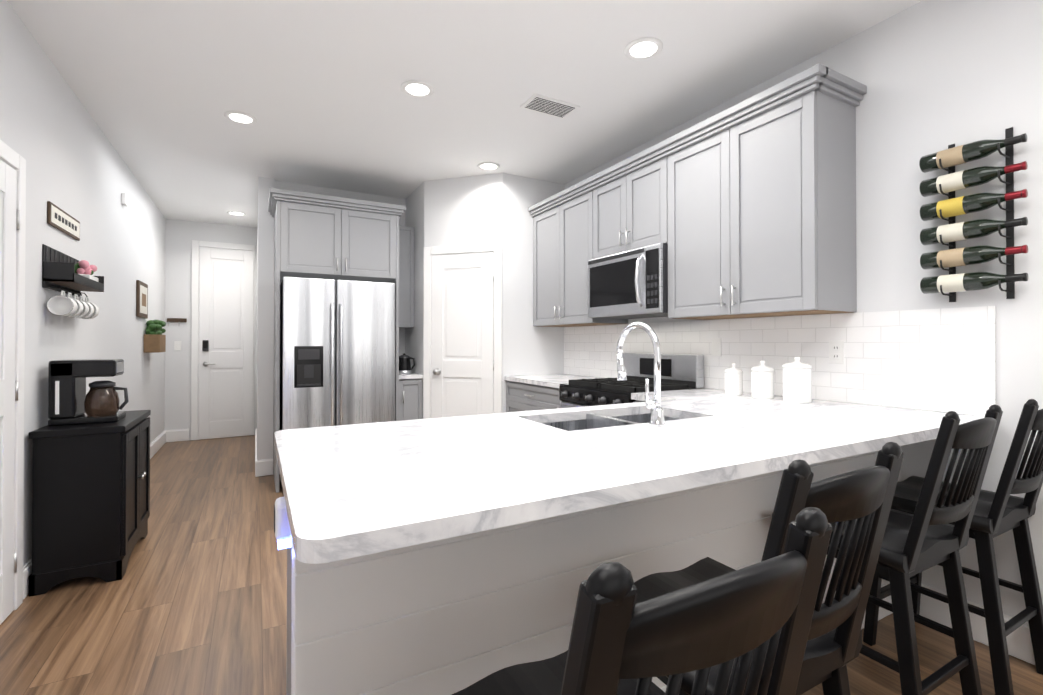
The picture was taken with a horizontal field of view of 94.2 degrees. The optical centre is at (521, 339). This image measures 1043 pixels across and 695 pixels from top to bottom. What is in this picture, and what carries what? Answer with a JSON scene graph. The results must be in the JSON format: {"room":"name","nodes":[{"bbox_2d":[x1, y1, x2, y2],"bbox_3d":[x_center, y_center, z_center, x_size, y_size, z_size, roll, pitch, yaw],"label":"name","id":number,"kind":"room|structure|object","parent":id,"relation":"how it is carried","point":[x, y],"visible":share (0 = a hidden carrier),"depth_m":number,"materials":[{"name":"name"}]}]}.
{"room":"kitchen","nodes":[
{"label":"kitchen","id":0,"kind":"room"},
{"bbox_2d":[0,0,165,565],"bbox_3d":[-1.883,-0.142,1.306,0.100,2.740,10.700,0,0,-29],"label":"wall","id":1,"kind":"structure","parent":0,"point":[55,137],"depth_m":2.97,"materials":[{"name":"paint"}]},
{"bbox_2d":[0,140,25,624],"bbox_3d":[-2.082,0.191,1.861,0.084,2.079,0.970,0,0,-29],"label":"closet door","id":2,"kind":"structure","parent":1,"relation":"in","point":[12,245],"depth_m":2.17,"materials":[{"name":"white paint"}]},
{"bbox_2d":[47,201,79,240],"bbox_3d":[-2.628,-0.671,2.794,0.016,0.120,0.500,0,0,-29],"label":"kitchen sign","id":3,"kind":"object","parent":1,"relation":"attached to","point":[58,218],"visible":1,"depth_m":2.74,"materials":[{"name":"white wood"}]},
{"bbox_2d":[42,244,103,318],"bbox_3d":[-2.571,-0.308,2.800,0.125,0.368,0.580,0,0,-29],"label":"shelf","id":4,"kind":"object","parent":1,"relation":"attached to","point":[63,273],"visible":1,"depth_m":2.65,"materials":[{"name":"black wood"}]},
{"bbox_2d":[23,430,166,599],"bbox_3d":[-3.358,1.174,4.109,0.017,0.146,4.150,0,0,-29],"label":"baseboard","id":5,"kind":"structure","parent":1,"relation":"attached to","point":[161,439],"depth_m":2.40,"materials":[{"name":"white wood"}]},
{"bbox_2d":[121,193,127,206],"bbox_3d":[-3.295,-1.157,4.029,0.030,0.090,0.100,0,0,-29],"label":"thermostat","id":6,"kind":"object","parent":1,"relation":"attached to","point":[124,199],"visible":1,"depth_m":3.99,"materials":[{"name":"white plastic"}]},
{"bbox_2d":[136,280,147,318],"bbox_3d":[-3.658,-0.378,4.680,0.025,0.340,0.420,0,0,-29],"label":"picture frame","id":7,"kind":"object","parent":1,"relation":"attached to","point":[141,299],"visible":0.96,"depth_m":4.60,"materials":[{"name":"brown wood"}]},
{"bbox_2d":[144,320,165,352],"bbox_3d":[-3.760,-0.033,4.981,0.162,0.335,0.371,0,0,-29],"label":"hanging planter","id":8,"kind":"object","parent":1,"relation":"attached to","point":[154,340],"visible":1,"depth_m":4.85,"materials":[{"name":"brown wood"}]},
{"bbox_2d":[164,219,257,439],"bbox_3d":[-3.544,-0.104,6.439,1.920,2.740,0.100,0,0,-29],"label":"wall","id":9,"kind":"structure","parent":0,"point":[180,235],"depth_m":6.02,"materials":[{"name":"paint"}]},
{"bbox_2d":[167,318,186,325],"bbox_3d":[-4.247,-0.208,5.975,0.200,0.100,0.035,0,0,-29],"label":"key rack","id":10,"kind":"object","parent":9,"relation":"attached to","point":[178,320],"visible":0.98,"depth_m":5.97,"materials":[{"name":"brown wood"}]},
{"bbox_2d":[174,341,180,350],"bbox_3d":[-4.245,0.082,5.990,0.072,0.116,0.009,0,0,-29],"label":"light switch","id":11,"kind":"object","parent":9,"relation":"attached to","point":[177,345],"visible":1,"depth_m":5.99,"materials":[{"name":"white plastic"}]},
{"bbox_2d":[191,240,254,439],"bbox_3d":[-3.808,0.013,6.199,0.688,2.499,0.062,0,0,-29],"label":"entry door","id":12,"kind":"structure","parent":9,"relation":"in","point":[222,341],"depth_m":6.21,"materials":[{"name":"white paint"}]},
{"bbox_2d":[257,176,273,459],"bbox_3d":[-2.798,-0.113,5.274,0.130,2.740,1.860,0,0,-29],"label":"wall","id":13,"kind":"structure","parent":0,"point":[265,321],"depth_m":4.46,"materials":[{"name":"paint"}]},
{"bbox_2d":[255,429,257,476],"bbox_3d":[-2.858,1.183,5.222,0.016,0.146,1.877,0,0,-29],"label":"baseboard","id":14,"kind":"structure","parent":13,"relation":"attached to","point":[256,461],"depth_m":4.55,"materials":[{"name":"white wood"}]},
{"bbox_2d":[273,180,404,404],"bbox_3d":[-1.268,-0.114,5.166,2.450,2.740,0.100,0,0,-29],"label":"wall","id":15,"kind":"structure","parent":0,"point":[331,192],"depth_m":4.87,"materials":[{"name":"paint"}]},
{"bbox_2d":[399,225,413,327],"bbox_3d":[-1.243,-0.617,4.906,0.234,1.002,0.382,0,0,-29],"label":"upper cabinet","id":16,"kind":"object","parent":15,"relation":"attached to","point":[406,276],"visible":0.48,"depth_m":4.79,"materials":[{"name":"grey paint"}]},
{"bbox_2d":[7,0,922,227],"bbox_3d":[-0.631,-1.534,2.401,7.500,0.060,11.400,0,0,-29],"label":"ceiling","id":17,"kind":"structure","parent":0,"point":[159,88],"depth_m":2.78,"materials":[{"name":"paint"}]},
{"bbox_2d":[227,211,245,215],"bbox_3d":[-3.350,-1.474,5.700,0.196,0.009,0.196,0,0,-29],"label":"recessed light","id":18,"kind":"object","parent":17,"relation":"in","point":[235,213],"visible":1,"depth_m":5.70,"materials":[{"name":"white plastic"}]},
{"bbox_2d":[224,111,256,124],"bbox_3d":[-1.899,-1.492,3.280,0.196,0.009,0.196,0,0,-29],"label":"recessed light","id":19,"kind":"object","parent":17,"relation":"in","point":[238,117],"visible":1,"depth_m":3.27,"materials":[{"name":"white plastic"}]},
{"bbox_2d":[401,80,433,97],"bbox_3d":[-0.623,-1.495,2.907,0.196,0.009,0.196,0,0,-29],"label":"recessed light","id":20,"kind":"object","parent":17,"relation":"in","point":[417,88],"visible":1,"depth_m":2.90,"materials":[{"name":"white plastic"}]},
{"bbox_2d":[477,162,499,170],"bbox_3d":[-0.281,-1.486,4.178,0.196,0.009,0.196,0,0,-29],"label":"recessed light","id":21,"kind":"object","parent":17,"relation":"in","point":[488,166],"visible":1,"depth_m":4.17,"materials":[{"name":"white plastic"}]},
{"bbox_2d":[520,94,579,118],"bbox_3d":[0.183,-1.493,3.121,0.340,0.010,0.190,0,0,-29],"label":"ceiling vent","id":22,"kind":"object","parent":17,"relation":"in","point":[548,106],"visible":1,"depth_m":3.11,"materials":[{"name":"white plastic"}]},
{"bbox_2d":[624,37,662,60],"bbox_3d":[0.632,-1.498,2.511,0.196,0.009,0.196,0,0,-29],"label":"recessed light","id":23,"kind":"object","parent":17,"relation":"in","point":[643,48],"visible":1,"depth_m":2.50,"materials":[{"name":"white plastic"}]},
{"bbox_2d":[405,173,563,412],"bbox_3d":[-0.409,-0.116,4.890,1.210,2.740,1.210,0,0,-29],"label":"wall","id":24,"kind":"structure","parent":0,"point":[482,209],"depth_m":4.46,"materials":[{"name":"paint"}]},
{"bbox_2d":[423,243,501,418],"bbox_3d":[-0.544,0.195,4.427,0.557,2.109,0.557,0,0,-29],"label":"pantry door","id":25,"kind":"structure","parent":24,"relation":"in","point":[462,351],"depth_m":4.42,"materials":[{"name":"white paint"}]},
{"bbox_2d":[0,435,1042,694],"bbox_3d":[-0.631,1.266,2.381,7.500,0.060,11.400,0,0,-29],"label":"floor","id":26,"kind":"structure","parent":0,"point":[194,601],"depth_m":2.14,"materials":[{"name":"brown wood"}]},
{"bbox_2d":[28,410,150,596],"bbox_3d":[-2.354,0.843,2.717,0.395,0.789,0.696,0,0,-29],"label":"base cabinet","id":27,"kind":"object","parent":26,"relation":"on","point":[90,499],"visible":0.96,"depth_m":2.44,"materials":[{"name":"black paint"}]},
{"bbox_2d":[48,359,128,425],"bbox_3d":[-2.327,0.279,2.632,0.309,0.335,0.202,0,0,-29],"label":"coffee maker","id":28,"kind":"object","parent":27,"relation":"on","point":[71,401],"visible":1,"depth_m":2.56,"materials":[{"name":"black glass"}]},
{"bbox_2d":[279,276,394,487],"bbox_3d":[-1.676,0.373,4.399,0.906,1.755,0.767,0,0,-29],"label":"fridge","id":29,"kind":"object","parent":26,"relation":"on","point":[337,352],"visible":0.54,"depth_m":4.11,"materials":[{"name":"silver metal"}]},
{"bbox_2d":[268,188,405,492],"bbox_3d":[-1.705,0.019,4.456,1.102,2.461,0.720,0,0,-29],"label":"tall cabinet","id":30,"kind":"object","parent":26,"relation":"on","point":[320,236],"visible":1,"depth_m":4.17,"materials":[{"name":"grey paint"}]},
{"bbox_2d":[399,378,422,420],"bbox_3d":[-1.176,0.812,4.773,0.234,0.881,0.662,0,0,-29],"label":"base cabinet","id":31,"kind":"object","parent":26,"relation":"on","point":[410,399],"visible":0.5,"depth_m":4.52,"materials":[{"name":"grey paint"}]},
{"bbox_2d":[399,372,422,378],"bbox_3d":[-1.180,0.351,4.785,0.236,0.036,0.643,0,0,-29],"label":"countertop","id":32,"kind":"structure","parent":31,"relation":"on","point":[411,375],"depth_m":4.52,"materials":[{"name":"stone"}]},
{"bbox_2d":[399,353,414,373],"bbox_3d":[-1.131,0.233,4.714,0.200,0.197,0.134,0,0,-29],"label":"kettle","id":33,"kind":"object","parent":32,"relation":"on","point":[405,367],"visible":0.92,"depth_m":4.66,"materials":[{"name":"black metal"}]},
{"bbox_2d":[506,381,560,411],"bbox_3d":[0.353,0.807,4.092,0.628,0.880,0.905,0,0,-29],"label":"base cabinet","id":34,"kind":"object","parent":26,"relation":"on","point":[524,397],"depth_m":3.96,"materials":[{"name":"grey paint"}]},
{"bbox_2d":[504,374,598,387],"bbox_3d":[0.344,0.346,4.089,0.634,0.036,0.908,0,0,-29],"label":"countertop","id":35,"kind":"structure","parent":34,"relation":"on","point":[549,380],"depth_m":4.04,"materials":[{"name":"stone"}]},
{"bbox_2d":[286,413,900,694],"bbox_3d":[0.445,0.791,1.957,2.519,0.881,0.781,0,0,-29],"label":"base cabinet","id":36,"kind":"object","parent":26,"relation":"on","point":[450,616],"visible":0.25,"depth_m":1.23,"materials":[{"name":"white paint"}]},
{"bbox_2d":[274,497,291,549],"bbox_3d":[-0.589,0.452,1.212,0.053,0.116,0.077,0,0,-29],"label":"outlet","id":37,"kind":"object","parent":36,"relation":"attached to","point":[282,532],"visible":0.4,"depth_m":1.18,"materials":[{"name":"white plastic"}]},
{"bbox_2d":[274,390,984,563],"bbox_3d":[0.524,0.424,1.788,2.529,0.226,1.060,0,0,-29],"label":"countertop","id":38,"kind":"structure","parent":36,"relation":"on","point":[353,490],"depth_m":1.26,"materials":[{"name":"stone"}]},
{"bbox_2d":[616,322,665,425],"bbox_3d":[0.430,0.122,1.831,0.096,0.377,0.251,0,0,-29],"label":"faucet","id":39,"kind":"object","parent":38,"relation":"on","point":[657,415],"visible":1,"depth_m":1.75,"materials":[{"name":"silver metal"}]},
{"bbox_2d":[725,363,742,395],"bbox_3d":[1.212,0.227,2.771,0.097,0.181,0.097,0,0,-29],"label":"canister","id":40,"kind":"object","parent":38,"relation":"on","point":[733,380],"visible":1,"depth_m":2.73,"materials":[{"name":"white ceramic"}]},
{"bbox_2d":[751,360,773,398],"bbox_3d":[1.299,0.216,2.613,0.113,0.201,0.113,0,0,-29],"label":"canister","id":41,"kind":"object","parent":38,"relation":"on","point":[762,380],"visible":1,"depth_m":2.57,"materials":[{"name":"white ceramic"}]},
{"bbox_2d":[782,357,811,402],"bbox_3d":[1.390,0.202,2.447,0.132,0.226,0.132,0,0,-29],"label":"canister","id":42,"kind":"object","parent":38,"relation":"on","point":[797,381],"visible":1,"depth_m":2.40,"materials":[{"name":"white ceramic"}]},
{"bbox_2d":[556,353,703,408],"bbox_3d":[0.711,0.672,3.337,0.702,1.140,0.750,0,0,-29],"label":"range","id":43,"kind":"object","parent":26,"relation":"on","point":[682,371],"visible":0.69,"depth_m":3.28,"materials":[{"name":"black metal"}]},
{"bbox_2d":[452,507,831,694],"bbox_3d":[0.090,0.706,0.663,0.420,1.036,0.516,0,0,-29],"label":"bar stool","id":44,"kind":"object","parent":26,"relation":"on","point":[621,642],"visible":1,"depth_m":0.44,"materials":[{"name":"black paint"}]},
{"bbox_2d":[633,442,903,694],"bbox_3d":[0.453,0.709,1.022,0.420,1.036,0.516,0,0,-29],"label":"bar stool","id":45,"kind":"object","parent":26,"relation":"on","point":[859,501],"visible":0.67,"depth_m":0.87,"materials":[{"name":"black paint"}]},
{"bbox_2d":[772,404,1002,694],"bbox_3d":[1.175,0.713,1.565,0.420,1.036,0.516,0,0,-29],"label":"bar stool","id":46,"kind":"object","parent":26,"relation":"on","point":[926,535],"visible":0.73,"depth_m":1.39,"materials":[{"name":"black paint"}]},
{"bbox_2d":[863,399,1042,694],"bbox_3d":[1.684,0.715,1.844,0.420,1.036,0.516,0,0,-29],"label":"bar stool","id":47,"kind":"object","parent":26,"relation":"on","point":[1000,510],"visible":0.77,"depth_m":1.68,"materials":[{"name":"black paint"}]},
{"bbox_2d":[631,388,717,397],"bbox_3d":[1.006,0.337,2.874,0.639,0.036,0.340,0,0,-29],"label":"countertop","id":48,"kind":"structure","parent":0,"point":[703,390],"depth_m":2.90,"materials":[{"name":"stone"}]},
{"bbox_2d":[564,0,1042,622],"bbox_3d":[1.866,-0.137,2.100,0.100,2.740,8.490,0,0,-29],"label":"wall","id":49,"kind":"structure","parent":0,"point":[934,76],"depth_m":2.06,"materials":[{"name":"paint"}]},
{"bbox_2d":[532,183,627,326],"bbox_3d":[0.490,-0.636,4.143,0.348,1.028,0.965,0,0,-29],"label":"upper cabinet","id":50,"kind":"object","parent":49,"relation":"attached to","point":[564,231],"depth_m":4.03,"materials":[{"name":"grey wood"}]},
{"bbox_2d":[596,151,667,258],"bbox_3d":[0.877,-0.877,3.439,0.348,0.557,0.757,0,0,-29],"label":"upper cabinet","id":51,"kind":"object","parent":49,"relation":"attached to","point":[632,204],"depth_m":3.29,"materials":[{"name":"grey wood"}]},
{"bbox_2d":[588,243,667,318],"bbox_3d":[0.829,-0.378,3.409,0.455,0.431,0.750,0,0,-29],"label":"microwave","id":52,"kind":"object","parent":51,"relation":"attached to","point":[631,284],"visible":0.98,"depth_m":3.25,"materials":[{"name":"silver metal"}]},
{"bbox_2d":[666,79,859,319],"bbox_3d":[1.264,-0.646,2.731,0.348,1.028,0.969,0,0,-29],"label":"upper cabinet","id":53,"kind":"object","parent":49,"relation":"attached to","point":[746,208],"depth_m":2.43,"materials":[{"name":"grey wood"}]},
{"bbox_2d":[564,306,995,415],"bbox_3d":[1.150,0.099,3.290,0.008,0.444,3.088,0,0,-29],"label":"tile backsplash","id":54,"kind":"structure","parent":49,"relation":"attached to","point":[942,360],"depth_m":2.39,"materials":[{"name":"white tile"}]},
{"bbox_2d":[829,341,843,363],"bbox_3d":[1.595,0.066,2.458,0.008,0.116,0.072,0,0,-29],"label":"outlet","id":55,"kind":"object","parent":54,"relation":"attached to","point":[836,352],"visible":1,"depth_m":2.45,"materials":[{"name":"white plastic"}]},
{"bbox_2d":[919,127,1027,301],"bbox_3d":[1.819,-0.493,1.962,0.113,0.670,0.321,0,0,-29],"label":"wine rack","id":56,"kind":"object","parent":49,"relation":"attached to","point":[952,207],"visible":1,"depth_m":1.95,"materials":[{"name":"black glass"}]},
{"bbox_2d":[919,584,1035,665],"bbox_3d":[2.797,1.146,0.269,0.016,0.146,4.400,0,0,-29],"label":"baseboard","id":57,"kind":"structure","parent":49,"relation":"attached to","point":[1019,643],"depth_m":1.97,"materials":[{"name":"white wood"}]}
]}

